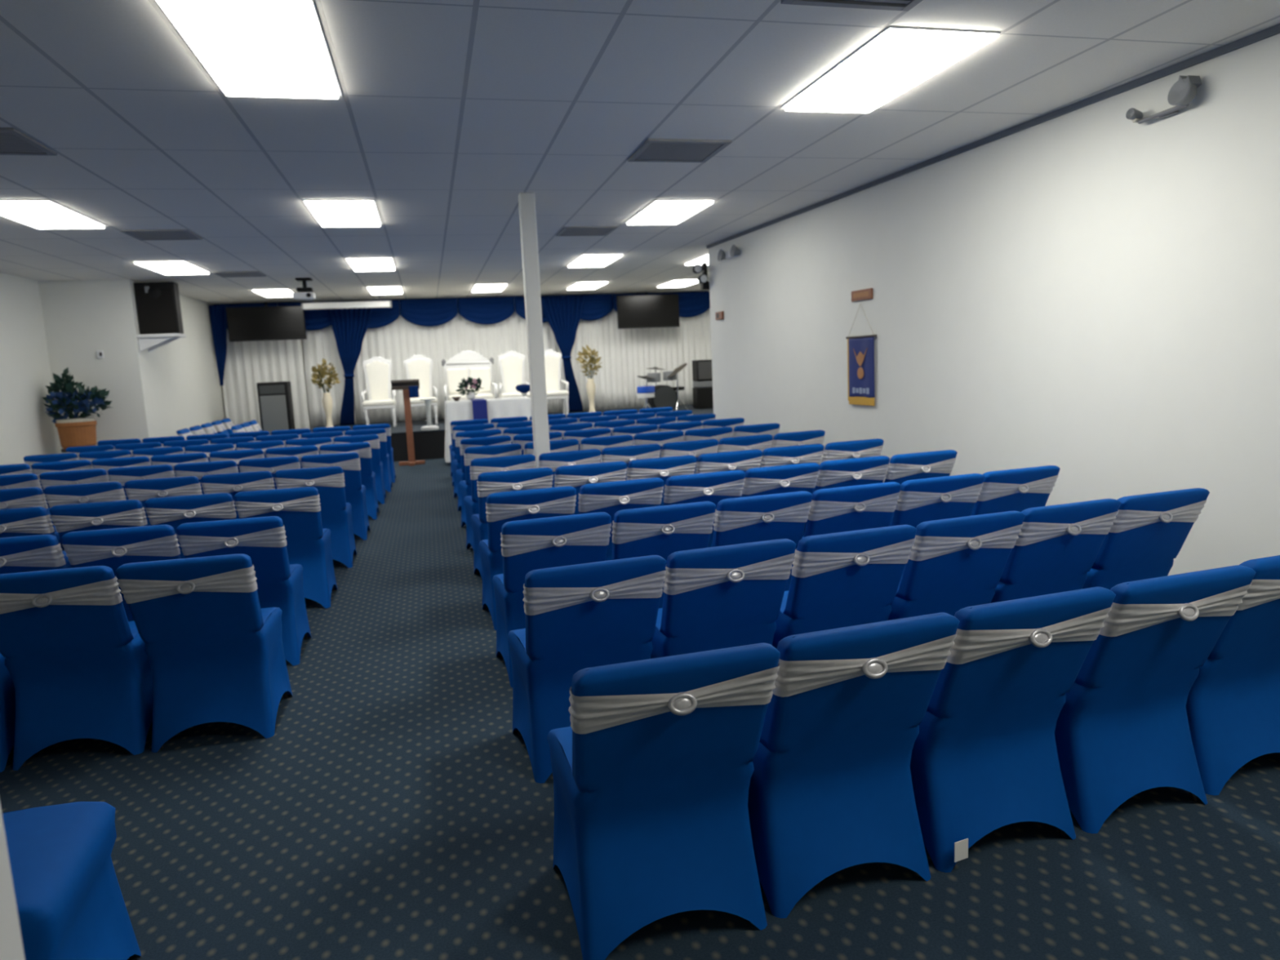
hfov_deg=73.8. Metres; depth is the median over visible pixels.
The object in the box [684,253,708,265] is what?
recessed light
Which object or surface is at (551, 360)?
cushion
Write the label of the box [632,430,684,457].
covered chair
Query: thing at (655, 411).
covered chair
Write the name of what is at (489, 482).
covered chair
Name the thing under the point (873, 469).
covered chair
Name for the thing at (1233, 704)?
covered chair
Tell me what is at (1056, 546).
covered chair
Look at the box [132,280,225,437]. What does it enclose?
wall
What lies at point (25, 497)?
covered chair
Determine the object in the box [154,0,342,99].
recessed light
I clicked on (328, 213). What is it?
recessed light
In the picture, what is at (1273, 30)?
trim
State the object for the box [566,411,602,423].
covered chair
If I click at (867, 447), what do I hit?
covered chair
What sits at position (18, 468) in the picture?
covered chair
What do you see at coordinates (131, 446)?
covered chair
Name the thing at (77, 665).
covered chair
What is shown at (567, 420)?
covered chair
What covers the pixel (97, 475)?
covered chair
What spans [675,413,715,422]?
covered chair
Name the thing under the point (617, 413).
covered chair
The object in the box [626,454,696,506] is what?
covered chair
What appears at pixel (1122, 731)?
covered chair
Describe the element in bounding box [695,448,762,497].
covered chair
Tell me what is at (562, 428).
covered chair
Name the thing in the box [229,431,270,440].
covered chair
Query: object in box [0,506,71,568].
covered chair
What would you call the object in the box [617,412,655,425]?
covered chair
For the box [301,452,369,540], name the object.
covered chair
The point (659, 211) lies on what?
recessed light
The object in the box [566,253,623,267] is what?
recessed light
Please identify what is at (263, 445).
covered chair
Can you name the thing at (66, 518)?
covered chair
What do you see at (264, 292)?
recessed light
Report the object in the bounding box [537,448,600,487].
covered chair
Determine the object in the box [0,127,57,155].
ceiling vent
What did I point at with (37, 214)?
recessed light
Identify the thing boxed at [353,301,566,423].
drape
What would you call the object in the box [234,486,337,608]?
covered chair
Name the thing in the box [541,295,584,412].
curtain
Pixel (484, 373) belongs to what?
cushion
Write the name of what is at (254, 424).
covered chair
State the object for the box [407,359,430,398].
cushion
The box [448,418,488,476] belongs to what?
covered chair
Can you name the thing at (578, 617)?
covered chair
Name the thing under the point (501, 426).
covered chair
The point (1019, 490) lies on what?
covered chair
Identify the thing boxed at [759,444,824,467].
covered chair
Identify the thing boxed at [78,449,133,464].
covered chair
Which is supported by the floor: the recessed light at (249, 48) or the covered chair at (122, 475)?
the covered chair at (122, 475)
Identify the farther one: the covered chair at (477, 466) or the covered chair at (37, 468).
the covered chair at (37, 468)
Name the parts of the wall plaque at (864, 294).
panel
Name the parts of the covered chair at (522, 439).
sash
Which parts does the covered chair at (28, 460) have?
sash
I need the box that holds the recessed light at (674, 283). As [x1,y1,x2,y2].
[657,279,698,288]
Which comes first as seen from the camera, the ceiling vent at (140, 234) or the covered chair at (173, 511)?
the covered chair at (173, 511)
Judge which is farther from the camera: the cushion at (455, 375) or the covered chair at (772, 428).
the cushion at (455, 375)
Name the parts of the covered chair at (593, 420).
sash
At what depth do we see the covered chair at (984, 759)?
2.57 m
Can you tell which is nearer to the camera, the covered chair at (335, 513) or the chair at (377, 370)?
the covered chair at (335, 513)
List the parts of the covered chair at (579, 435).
sash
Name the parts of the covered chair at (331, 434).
sash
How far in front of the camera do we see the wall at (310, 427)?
17.34 m
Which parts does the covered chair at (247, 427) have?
sash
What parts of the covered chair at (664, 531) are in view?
sash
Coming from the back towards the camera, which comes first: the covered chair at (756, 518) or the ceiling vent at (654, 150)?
the ceiling vent at (654, 150)
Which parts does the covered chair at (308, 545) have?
sash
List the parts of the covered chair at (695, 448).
sash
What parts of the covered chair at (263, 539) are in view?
sash, leg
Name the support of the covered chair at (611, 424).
on the floor
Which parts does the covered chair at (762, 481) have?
sash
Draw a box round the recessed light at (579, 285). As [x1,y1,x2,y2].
[566,281,608,289]
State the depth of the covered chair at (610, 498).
5.14 m
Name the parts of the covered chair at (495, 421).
sash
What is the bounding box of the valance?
[213,291,710,330]
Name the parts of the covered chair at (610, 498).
sash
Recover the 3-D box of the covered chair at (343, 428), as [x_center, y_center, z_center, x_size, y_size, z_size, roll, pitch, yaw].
[-4.256,-0.344,11.937,0.508,0.835,0.617,-5,8,-14]
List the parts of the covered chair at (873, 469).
sash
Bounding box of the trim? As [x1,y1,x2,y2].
[706,23,1279,248]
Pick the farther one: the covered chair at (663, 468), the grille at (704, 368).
the grille at (704, 368)
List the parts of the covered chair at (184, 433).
sash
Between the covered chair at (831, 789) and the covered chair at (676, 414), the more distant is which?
the covered chair at (676, 414)
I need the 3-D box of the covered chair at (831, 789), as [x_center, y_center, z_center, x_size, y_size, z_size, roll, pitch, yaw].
[0.544,0.761,2.564,0.534,0.838,0.617,-5,8,-17]
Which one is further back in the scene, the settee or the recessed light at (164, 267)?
the settee
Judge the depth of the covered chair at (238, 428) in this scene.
12.95 m
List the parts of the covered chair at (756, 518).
sash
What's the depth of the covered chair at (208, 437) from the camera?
11.22 m
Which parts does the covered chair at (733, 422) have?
sash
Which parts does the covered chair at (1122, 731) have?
sash, leg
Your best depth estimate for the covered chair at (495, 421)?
11.96 m
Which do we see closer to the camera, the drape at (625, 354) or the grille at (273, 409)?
the grille at (273, 409)
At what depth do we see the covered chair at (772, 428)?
8.83 m
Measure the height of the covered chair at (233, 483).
0.838 m
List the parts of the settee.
armrest, rail, armrest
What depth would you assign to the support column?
7.36 m
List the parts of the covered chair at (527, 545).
sash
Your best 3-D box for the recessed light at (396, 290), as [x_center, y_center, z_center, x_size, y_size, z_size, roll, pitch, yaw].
[-4.553,-3.390,15.252,0.580,0.031,1.300,-5,8,-13]
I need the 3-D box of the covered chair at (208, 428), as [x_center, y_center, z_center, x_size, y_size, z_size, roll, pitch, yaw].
[-6.867,-0.541,14.170,0.617,0.835,0.534,-5,8,-15]
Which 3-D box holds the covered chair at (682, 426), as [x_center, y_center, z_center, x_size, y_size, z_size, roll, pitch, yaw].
[0.376,-0.269,9.921,0.534,0.835,0.617,-6,9,-21]
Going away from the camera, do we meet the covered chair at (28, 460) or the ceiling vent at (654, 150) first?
the ceiling vent at (654, 150)
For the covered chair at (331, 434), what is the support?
on the floor
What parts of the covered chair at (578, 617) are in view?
sash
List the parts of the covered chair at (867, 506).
sash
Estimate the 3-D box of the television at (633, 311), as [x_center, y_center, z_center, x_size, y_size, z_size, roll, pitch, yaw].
[0.154,-3.619,18.153,1.350,0.750,0.244,-5,8,-13]
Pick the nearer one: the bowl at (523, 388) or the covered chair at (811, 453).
the covered chair at (811, 453)
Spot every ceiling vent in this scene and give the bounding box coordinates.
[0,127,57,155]
[120,229,202,240]
[212,271,266,277]
[555,226,617,235]
[627,138,732,162]
[780,0,922,11]
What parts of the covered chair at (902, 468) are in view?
sash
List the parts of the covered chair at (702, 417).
sash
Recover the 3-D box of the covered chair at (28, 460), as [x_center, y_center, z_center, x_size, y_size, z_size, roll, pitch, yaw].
[-6.348,0.104,9.423,0.508,0.835,0.617,-4,8,-13]
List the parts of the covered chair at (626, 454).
sash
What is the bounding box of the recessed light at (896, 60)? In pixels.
[781,26,1000,113]
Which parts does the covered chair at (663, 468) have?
sash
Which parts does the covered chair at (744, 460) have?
sash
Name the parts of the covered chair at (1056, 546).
sash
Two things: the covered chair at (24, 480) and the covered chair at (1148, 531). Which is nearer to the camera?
the covered chair at (1148, 531)
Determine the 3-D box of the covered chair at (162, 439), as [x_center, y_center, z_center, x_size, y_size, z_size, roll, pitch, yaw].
[-6.267,-0.183,11.435,0.508,0.835,0.617,-5,8,-13]
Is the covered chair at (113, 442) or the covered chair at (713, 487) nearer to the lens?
the covered chair at (713, 487)
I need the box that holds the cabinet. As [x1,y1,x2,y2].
[256,381,295,435]
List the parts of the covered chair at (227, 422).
sash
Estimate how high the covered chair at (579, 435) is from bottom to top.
0.835 m
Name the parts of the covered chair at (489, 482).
sash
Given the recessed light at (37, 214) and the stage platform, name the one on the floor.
the stage platform
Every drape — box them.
[222,328,310,429]
[302,325,355,426]
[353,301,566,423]
[568,294,711,411]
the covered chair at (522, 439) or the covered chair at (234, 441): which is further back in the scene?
the covered chair at (234, 441)
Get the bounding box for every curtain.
[324,301,372,425]
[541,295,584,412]
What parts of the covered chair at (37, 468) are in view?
sash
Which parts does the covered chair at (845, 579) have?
sash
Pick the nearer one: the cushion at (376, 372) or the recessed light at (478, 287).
the recessed light at (478, 287)
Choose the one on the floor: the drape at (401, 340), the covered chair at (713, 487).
the covered chair at (713, 487)
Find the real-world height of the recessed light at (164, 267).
0.031 m
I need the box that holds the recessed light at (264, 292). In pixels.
[251,288,293,297]
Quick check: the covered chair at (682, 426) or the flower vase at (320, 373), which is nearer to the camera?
the covered chair at (682, 426)
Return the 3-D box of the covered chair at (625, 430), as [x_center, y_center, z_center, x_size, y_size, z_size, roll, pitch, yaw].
[-0.130,-0.219,9.727,0.534,0.835,0.617,-6,9,-21]
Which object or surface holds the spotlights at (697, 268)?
attached to the wall at (1091, 292)
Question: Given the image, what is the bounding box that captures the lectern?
[391,378,425,466]
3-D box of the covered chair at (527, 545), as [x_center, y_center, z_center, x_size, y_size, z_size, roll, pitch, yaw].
[-0.461,0.555,4.346,0.534,0.838,0.617,-5,8,-18]
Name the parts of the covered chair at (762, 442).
sash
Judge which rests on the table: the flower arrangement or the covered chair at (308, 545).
the flower arrangement
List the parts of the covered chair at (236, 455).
sash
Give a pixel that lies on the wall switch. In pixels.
(100, 353)
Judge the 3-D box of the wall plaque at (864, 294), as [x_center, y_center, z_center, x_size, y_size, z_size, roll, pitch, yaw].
[2.013,-1.680,7.734,0.026,0.095,0.340,-5,8,-16]
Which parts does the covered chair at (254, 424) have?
sash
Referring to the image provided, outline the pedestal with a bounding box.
[0,804,25,959]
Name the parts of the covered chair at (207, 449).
sash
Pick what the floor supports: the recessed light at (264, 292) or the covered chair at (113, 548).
the covered chair at (113, 548)
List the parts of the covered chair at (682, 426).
sash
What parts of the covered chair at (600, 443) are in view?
sash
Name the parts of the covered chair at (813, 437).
sash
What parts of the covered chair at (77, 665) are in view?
sash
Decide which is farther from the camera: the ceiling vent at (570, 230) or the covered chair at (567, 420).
the covered chair at (567, 420)
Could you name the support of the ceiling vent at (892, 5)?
in the ceiling
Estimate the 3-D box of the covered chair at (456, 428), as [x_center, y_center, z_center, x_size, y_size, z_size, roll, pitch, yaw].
[-2.184,-0.322,11.116,0.534,0.835,0.617,-5,8,-19]
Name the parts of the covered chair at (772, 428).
sash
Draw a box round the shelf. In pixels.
[136,333,186,352]
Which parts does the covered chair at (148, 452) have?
sash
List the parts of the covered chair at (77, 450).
sash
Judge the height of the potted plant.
1.103 m
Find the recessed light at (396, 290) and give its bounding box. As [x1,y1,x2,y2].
[366,285,403,294]
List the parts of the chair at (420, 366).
backrest, seat, armrest, leg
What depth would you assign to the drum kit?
16.98 m
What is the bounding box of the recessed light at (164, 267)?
[132,260,210,275]
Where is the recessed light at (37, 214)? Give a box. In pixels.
[0,200,106,229]
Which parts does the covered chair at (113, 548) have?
sash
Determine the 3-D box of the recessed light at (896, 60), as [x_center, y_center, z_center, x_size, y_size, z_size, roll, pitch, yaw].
[1.263,-2.141,4.521,0.580,0.031,1.230,-5,8,-13]
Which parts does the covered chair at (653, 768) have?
sash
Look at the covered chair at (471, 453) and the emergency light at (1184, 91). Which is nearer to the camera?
the emergency light at (1184, 91)
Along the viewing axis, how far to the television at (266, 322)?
16.29 m
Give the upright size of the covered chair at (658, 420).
0.835 m
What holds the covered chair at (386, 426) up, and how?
on the floor
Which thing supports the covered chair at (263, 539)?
on the floor
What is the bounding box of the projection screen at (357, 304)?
[301,295,391,310]
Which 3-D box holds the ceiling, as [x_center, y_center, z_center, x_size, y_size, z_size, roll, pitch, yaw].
[-1.300,-2.526,7.607,11.900,0.100,21.400,-5,8,-13]
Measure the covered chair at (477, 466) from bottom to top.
0.835 m
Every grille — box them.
[136,287,177,332]
[259,395,288,435]
[697,361,712,379]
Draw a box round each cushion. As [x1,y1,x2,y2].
[364,360,388,399]
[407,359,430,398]
[447,368,468,393]
[448,395,467,400]
[469,367,491,392]
[474,393,493,398]
[500,355,522,393]
[544,353,559,391]
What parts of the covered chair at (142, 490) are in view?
sash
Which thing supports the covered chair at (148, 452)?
on the floor
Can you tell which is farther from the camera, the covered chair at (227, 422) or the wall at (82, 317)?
the covered chair at (227, 422)
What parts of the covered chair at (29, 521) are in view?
sash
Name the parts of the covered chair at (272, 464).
sash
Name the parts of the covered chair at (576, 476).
sash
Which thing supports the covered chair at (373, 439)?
on the floor
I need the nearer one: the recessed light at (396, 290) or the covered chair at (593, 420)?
the covered chair at (593, 420)
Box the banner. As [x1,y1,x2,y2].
[845,302,876,405]
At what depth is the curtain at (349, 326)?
16.96 m
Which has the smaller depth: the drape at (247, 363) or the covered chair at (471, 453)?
the covered chair at (471, 453)
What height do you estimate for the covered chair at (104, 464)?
0.835 m
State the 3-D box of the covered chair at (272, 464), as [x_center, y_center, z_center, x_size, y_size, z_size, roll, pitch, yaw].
[-3.364,0.179,7.933,0.508,0.835,0.617,-4,8,-13]
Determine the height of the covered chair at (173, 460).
0.835 m
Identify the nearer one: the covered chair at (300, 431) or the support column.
the support column
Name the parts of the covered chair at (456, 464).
sash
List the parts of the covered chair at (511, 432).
sash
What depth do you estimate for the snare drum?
16.29 m
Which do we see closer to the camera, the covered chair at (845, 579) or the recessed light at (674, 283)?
the covered chair at (845, 579)
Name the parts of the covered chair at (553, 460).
sash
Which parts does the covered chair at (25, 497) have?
sash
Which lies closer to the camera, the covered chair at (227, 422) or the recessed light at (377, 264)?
the recessed light at (377, 264)
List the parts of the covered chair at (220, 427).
sash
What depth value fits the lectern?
13.96 m
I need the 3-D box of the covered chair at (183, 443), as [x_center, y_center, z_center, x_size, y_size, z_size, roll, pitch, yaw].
[-5.558,-0.105,10.655,0.508,0.835,0.617,-5,8,-14]
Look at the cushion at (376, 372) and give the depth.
16.48 m
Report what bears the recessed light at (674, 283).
in the ceiling
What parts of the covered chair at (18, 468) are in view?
sash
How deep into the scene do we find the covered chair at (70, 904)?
2.06 m
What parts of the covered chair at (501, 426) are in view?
sash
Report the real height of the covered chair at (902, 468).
0.838 m
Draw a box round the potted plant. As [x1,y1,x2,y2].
[42,367,111,449]
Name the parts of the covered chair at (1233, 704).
sash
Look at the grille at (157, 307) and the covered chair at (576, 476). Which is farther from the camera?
the grille at (157, 307)
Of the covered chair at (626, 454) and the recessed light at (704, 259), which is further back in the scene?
the recessed light at (704, 259)
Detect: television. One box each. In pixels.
[226,302,306,342]
[616,292,679,328]
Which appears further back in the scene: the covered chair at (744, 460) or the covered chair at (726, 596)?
the covered chair at (744, 460)
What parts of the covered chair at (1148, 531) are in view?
sash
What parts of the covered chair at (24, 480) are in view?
sash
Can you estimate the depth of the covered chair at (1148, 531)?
4.02 m
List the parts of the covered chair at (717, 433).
sash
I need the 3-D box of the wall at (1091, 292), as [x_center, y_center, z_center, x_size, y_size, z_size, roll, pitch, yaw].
[2.995,-0.784,4.979,0.160,2.997,13.565,-5,8,-16]
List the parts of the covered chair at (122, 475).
sash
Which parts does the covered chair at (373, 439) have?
sash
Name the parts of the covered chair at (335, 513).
sash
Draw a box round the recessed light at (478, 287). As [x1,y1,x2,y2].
[471,283,507,292]
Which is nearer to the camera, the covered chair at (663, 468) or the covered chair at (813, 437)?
the covered chair at (663, 468)
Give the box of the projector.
[292,277,315,300]
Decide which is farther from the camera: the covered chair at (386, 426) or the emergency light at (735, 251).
the covered chair at (386, 426)
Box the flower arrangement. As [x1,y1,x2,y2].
[455,376,484,399]
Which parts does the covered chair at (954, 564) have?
sash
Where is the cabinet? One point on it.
(274, 398)
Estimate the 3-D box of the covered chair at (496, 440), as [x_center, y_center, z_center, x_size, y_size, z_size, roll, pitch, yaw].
[-1.673,-0.062,9.110,0.534,0.835,0.617,-6,9,-21]
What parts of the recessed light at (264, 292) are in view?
frame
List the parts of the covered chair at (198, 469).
sash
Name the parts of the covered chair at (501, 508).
sash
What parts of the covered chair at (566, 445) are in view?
sash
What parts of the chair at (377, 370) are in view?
armrest, leg, leg, backrest, seat, leg, armrest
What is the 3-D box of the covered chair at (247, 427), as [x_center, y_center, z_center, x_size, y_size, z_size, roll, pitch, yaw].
[-6.066,-0.525,13.801,0.617,0.835,0.534,-5,8,-15]
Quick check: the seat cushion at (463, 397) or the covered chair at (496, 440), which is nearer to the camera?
the covered chair at (496, 440)
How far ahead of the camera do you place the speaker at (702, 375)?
17.47 m
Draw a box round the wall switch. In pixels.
[96,350,103,358]
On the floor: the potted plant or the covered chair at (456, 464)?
the covered chair at (456, 464)
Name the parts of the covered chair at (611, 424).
sash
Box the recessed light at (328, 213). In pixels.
[302,200,382,226]
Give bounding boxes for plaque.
[715,311,724,319]
[851,288,872,302]
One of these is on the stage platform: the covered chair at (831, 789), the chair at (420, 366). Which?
the chair at (420, 366)
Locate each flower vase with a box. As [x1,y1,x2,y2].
[311,358,340,426]
[575,344,602,412]
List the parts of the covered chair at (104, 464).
sash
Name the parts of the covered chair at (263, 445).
sash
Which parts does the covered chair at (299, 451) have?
sash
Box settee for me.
[440,350,497,401]
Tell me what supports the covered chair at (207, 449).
on the floor
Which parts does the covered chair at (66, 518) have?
sash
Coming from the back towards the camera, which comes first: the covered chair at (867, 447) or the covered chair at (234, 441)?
the covered chair at (234, 441)
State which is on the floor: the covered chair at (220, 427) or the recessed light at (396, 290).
the covered chair at (220, 427)
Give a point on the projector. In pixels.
(304, 292)
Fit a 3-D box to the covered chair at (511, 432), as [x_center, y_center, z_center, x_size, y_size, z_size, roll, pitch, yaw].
[-1.420,-0.236,10.265,0.534,0.835,0.617,-6,9,-21]
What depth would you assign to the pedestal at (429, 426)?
15.02 m
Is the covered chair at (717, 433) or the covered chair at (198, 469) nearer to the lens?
the covered chair at (198, 469)
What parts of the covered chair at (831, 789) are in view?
sash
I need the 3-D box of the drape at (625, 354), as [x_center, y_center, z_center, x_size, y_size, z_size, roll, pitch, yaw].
[0.107,-2.833,18.734,3.554,2.457,0.061,-5,8,-13]
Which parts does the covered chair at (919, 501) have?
sash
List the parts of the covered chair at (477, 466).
sash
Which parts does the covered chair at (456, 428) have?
sash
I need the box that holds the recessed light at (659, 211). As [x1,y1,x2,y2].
[625,200,715,225]
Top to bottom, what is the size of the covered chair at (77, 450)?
0.835 m
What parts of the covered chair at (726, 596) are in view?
sash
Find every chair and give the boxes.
[0,463,32,475]
[0,473,53,525]
[0,487,64,551]
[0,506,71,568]
[0,533,66,573]
[0,565,153,770]
[0,653,15,772]
[1,801,141,959]
[23,453,79,473]
[31,459,93,507]
[39,468,110,488]
[44,481,125,507]
[48,499,147,568]
[61,524,181,621]
[66,444,115,460]
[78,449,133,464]
[91,456,151,480]
[97,438,141,448]
[107,464,175,499]
[114,441,162,456]
[115,553,292,752]
[124,475,202,525]
[132,446,184,464]
[142,435,185,447]
[144,493,236,558]
[151,452,208,476]
[163,439,209,453]
[173,460,238,493]
[176,428,192,439]
[176,515,311,666]
[184,443,235,462]
[186,433,228,444]
[189,425,205,435]
[200,422,217,434]
[200,471,275,519]
[208,448,264,472]
[209,436,255,449]
[211,420,229,437]
[221,417,234,433]
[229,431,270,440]
[231,424,245,432]
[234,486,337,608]
[235,440,284,457]
[238,456,300,488]
[240,422,254,431]
[248,420,262,431]
[255,433,299,447]
[265,445,319,468]
[271,428,311,439]
[274,466,356,568]
[284,437,332,454]
[301,431,343,444]
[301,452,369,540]
[311,426,351,435]
[319,441,378,519]
[333,434,386,503]
[344,428,392,492]
[352,423,395,482]
[360,355,396,426]
[404,354,438,424]
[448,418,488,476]
[450,423,494,485]
[451,429,502,497]
[455,435,511,511]
[458,443,521,527]
[463,453,536,551]
[471,466,553,578]
[478,485,576,630]
[490,416,528,429]
[492,511,611,687]
[496,420,532,435]
[497,350,530,398]
[502,426,533,443]
[507,555,666,783]
[512,431,562,454]
[523,439,578,454]
[528,413,565,420]
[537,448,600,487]
[543,349,568,414]
[546,642,780,959]
[548,417,577,432]
[549,422,592,439]
[554,461,626,515]
[563,427,610,450]
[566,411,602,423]
[577,477,663,560]
[578,414,617,428]
[579,434,632,462]
[593,419,635,435]
[600,443,660,479]
[602,408,637,420]
[611,501,715,608]
[612,424,657,445]
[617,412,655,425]
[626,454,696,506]
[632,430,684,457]
[635,416,675,427]
[638,407,672,415]
[650,538,795,658]
[655,409,692,420]
[657,421,702,440]
[660,439,718,474]
[663,470,745,547]
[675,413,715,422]
[682,426,733,443]
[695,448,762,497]
[701,417,744,436]
[711,491,812,591]
[716,434,773,452]
[732,422,780,439]
[741,462,820,537]
[747,612,959,918]
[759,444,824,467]
[770,430,825,447]
[772,524,916,648]
[801,481,901,538]
[803,455,889,536]
[813,438,884,492]
[884,449,957,526]
[888,511,1025,620]
[889,473,984,528]
[910,586,1115,872]
[970,465,1060,515]
[991,498,1120,603]
[1054,564,1256,833]
[1082,488,1209,590]
[1186,555,1279,795]
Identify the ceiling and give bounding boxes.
[0,0,1279,304]
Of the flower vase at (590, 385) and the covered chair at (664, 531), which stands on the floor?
the covered chair at (664, 531)
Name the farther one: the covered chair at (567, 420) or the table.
the table
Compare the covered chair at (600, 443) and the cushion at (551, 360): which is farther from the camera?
the cushion at (551, 360)
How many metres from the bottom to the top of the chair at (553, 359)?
1.355 m
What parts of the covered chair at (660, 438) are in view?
sash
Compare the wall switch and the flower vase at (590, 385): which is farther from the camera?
the flower vase at (590, 385)
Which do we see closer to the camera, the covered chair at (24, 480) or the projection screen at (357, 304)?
the covered chair at (24, 480)
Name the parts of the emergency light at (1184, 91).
lamp shade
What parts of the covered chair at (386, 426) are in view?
sash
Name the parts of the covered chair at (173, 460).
sash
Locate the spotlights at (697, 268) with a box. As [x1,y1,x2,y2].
[692,262,709,289]
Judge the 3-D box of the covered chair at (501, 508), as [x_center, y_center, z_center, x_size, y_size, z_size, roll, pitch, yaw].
[-0.702,0.437,5.263,0.534,0.838,0.617,-5,8,-19]
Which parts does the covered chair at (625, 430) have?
sash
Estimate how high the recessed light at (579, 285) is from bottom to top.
0.031 m
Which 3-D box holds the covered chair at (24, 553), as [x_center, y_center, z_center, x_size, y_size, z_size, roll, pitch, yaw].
[-3.163,0.662,4.450,0.508,0.838,0.617,-4,8,-13]
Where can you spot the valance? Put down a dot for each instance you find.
(478, 310)
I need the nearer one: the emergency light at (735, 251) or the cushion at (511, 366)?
the emergency light at (735, 251)
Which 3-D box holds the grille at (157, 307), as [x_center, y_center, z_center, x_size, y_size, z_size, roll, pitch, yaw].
[-6.943,-2.442,12.240,0.470,0.620,0.012,-5,8,-13]
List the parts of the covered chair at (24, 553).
sash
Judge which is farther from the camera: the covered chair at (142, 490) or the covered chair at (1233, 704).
the covered chair at (142, 490)
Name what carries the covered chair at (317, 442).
on the floor
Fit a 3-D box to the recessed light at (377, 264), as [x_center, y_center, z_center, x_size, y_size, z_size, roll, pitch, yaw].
[-3.615,-2.903,11.498,0.580,0.031,1.300,-5,8,-13]
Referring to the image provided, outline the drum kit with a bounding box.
[636,363,688,410]
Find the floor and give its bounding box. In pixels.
[0,457,1279,959]
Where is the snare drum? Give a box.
[636,385,654,408]
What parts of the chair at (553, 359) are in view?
backrest, seat, leg, armrest, leg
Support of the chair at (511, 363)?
on the stage platform
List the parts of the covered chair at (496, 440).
sash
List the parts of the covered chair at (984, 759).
sash, leg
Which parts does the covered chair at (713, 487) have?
sash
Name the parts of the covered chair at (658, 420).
sash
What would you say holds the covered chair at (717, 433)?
on the floor
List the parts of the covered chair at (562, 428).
sash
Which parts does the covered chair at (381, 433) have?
sash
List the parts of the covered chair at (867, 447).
sash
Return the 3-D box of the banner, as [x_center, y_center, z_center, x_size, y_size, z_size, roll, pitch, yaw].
[2.025,-1.149,7.805,0.022,0.924,0.500,-5,8,-16]
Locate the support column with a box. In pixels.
[518,192,550,467]
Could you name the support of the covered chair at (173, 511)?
on the floor
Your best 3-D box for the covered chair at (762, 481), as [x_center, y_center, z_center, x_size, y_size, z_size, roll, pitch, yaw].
[0.851,0.288,5.822,0.534,0.838,0.617,-5,8,-19]
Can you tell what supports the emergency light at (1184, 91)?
attached to the wall at (1091, 292)
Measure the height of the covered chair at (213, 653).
0.838 m
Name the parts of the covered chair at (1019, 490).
sash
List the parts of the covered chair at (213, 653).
sash, leg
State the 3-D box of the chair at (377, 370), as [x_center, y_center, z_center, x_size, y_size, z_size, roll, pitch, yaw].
[-5.010,-1.698,16.339,0.632,1.355,0.590,-5,8,-13]
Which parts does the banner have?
trim, rod, cord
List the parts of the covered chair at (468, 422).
sash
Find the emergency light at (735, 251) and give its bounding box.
[717,244,740,261]
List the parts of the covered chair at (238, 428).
sash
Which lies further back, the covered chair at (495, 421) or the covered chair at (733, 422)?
the covered chair at (495, 421)
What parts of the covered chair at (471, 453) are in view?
sash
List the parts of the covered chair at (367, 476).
sash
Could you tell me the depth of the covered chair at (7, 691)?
3.57 m
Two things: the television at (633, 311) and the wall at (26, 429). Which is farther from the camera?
the television at (633, 311)
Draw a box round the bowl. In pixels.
[451,396,461,401]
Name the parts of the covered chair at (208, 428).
sash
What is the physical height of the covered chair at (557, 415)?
0.835 m
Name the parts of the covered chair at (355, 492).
sash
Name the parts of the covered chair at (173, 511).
sash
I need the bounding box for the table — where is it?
[444,396,531,462]
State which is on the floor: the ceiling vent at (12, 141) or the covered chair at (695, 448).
the covered chair at (695, 448)
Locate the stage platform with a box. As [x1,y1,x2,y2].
[311,404,713,461]
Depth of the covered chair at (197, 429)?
13.24 m
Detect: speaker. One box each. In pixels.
[133,281,183,334]
[692,359,713,408]
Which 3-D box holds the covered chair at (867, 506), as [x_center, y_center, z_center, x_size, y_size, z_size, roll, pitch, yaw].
[1.093,0.411,4.871,0.534,0.838,0.617,-5,8,-18]
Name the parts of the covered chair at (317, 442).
sash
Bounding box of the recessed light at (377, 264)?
[345,257,395,271]
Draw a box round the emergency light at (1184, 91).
[1125,75,1201,124]
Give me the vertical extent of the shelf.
0.242 m
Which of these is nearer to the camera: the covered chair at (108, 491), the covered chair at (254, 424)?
the covered chair at (108, 491)
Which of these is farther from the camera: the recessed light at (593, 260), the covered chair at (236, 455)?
the recessed light at (593, 260)
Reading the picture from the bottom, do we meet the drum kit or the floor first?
the floor
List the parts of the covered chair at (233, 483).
sash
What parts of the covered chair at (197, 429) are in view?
sash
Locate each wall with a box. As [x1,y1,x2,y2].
[0,272,62,465]
[38,279,151,453]
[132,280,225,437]
[222,293,693,430]
[708,33,1279,575]
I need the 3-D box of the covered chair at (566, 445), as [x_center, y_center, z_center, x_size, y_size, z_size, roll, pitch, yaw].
[-0.916,0.010,8.354,0.534,0.835,0.617,-6,9,-21]
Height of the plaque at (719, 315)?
0.100 m
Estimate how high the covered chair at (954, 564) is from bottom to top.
0.838 m

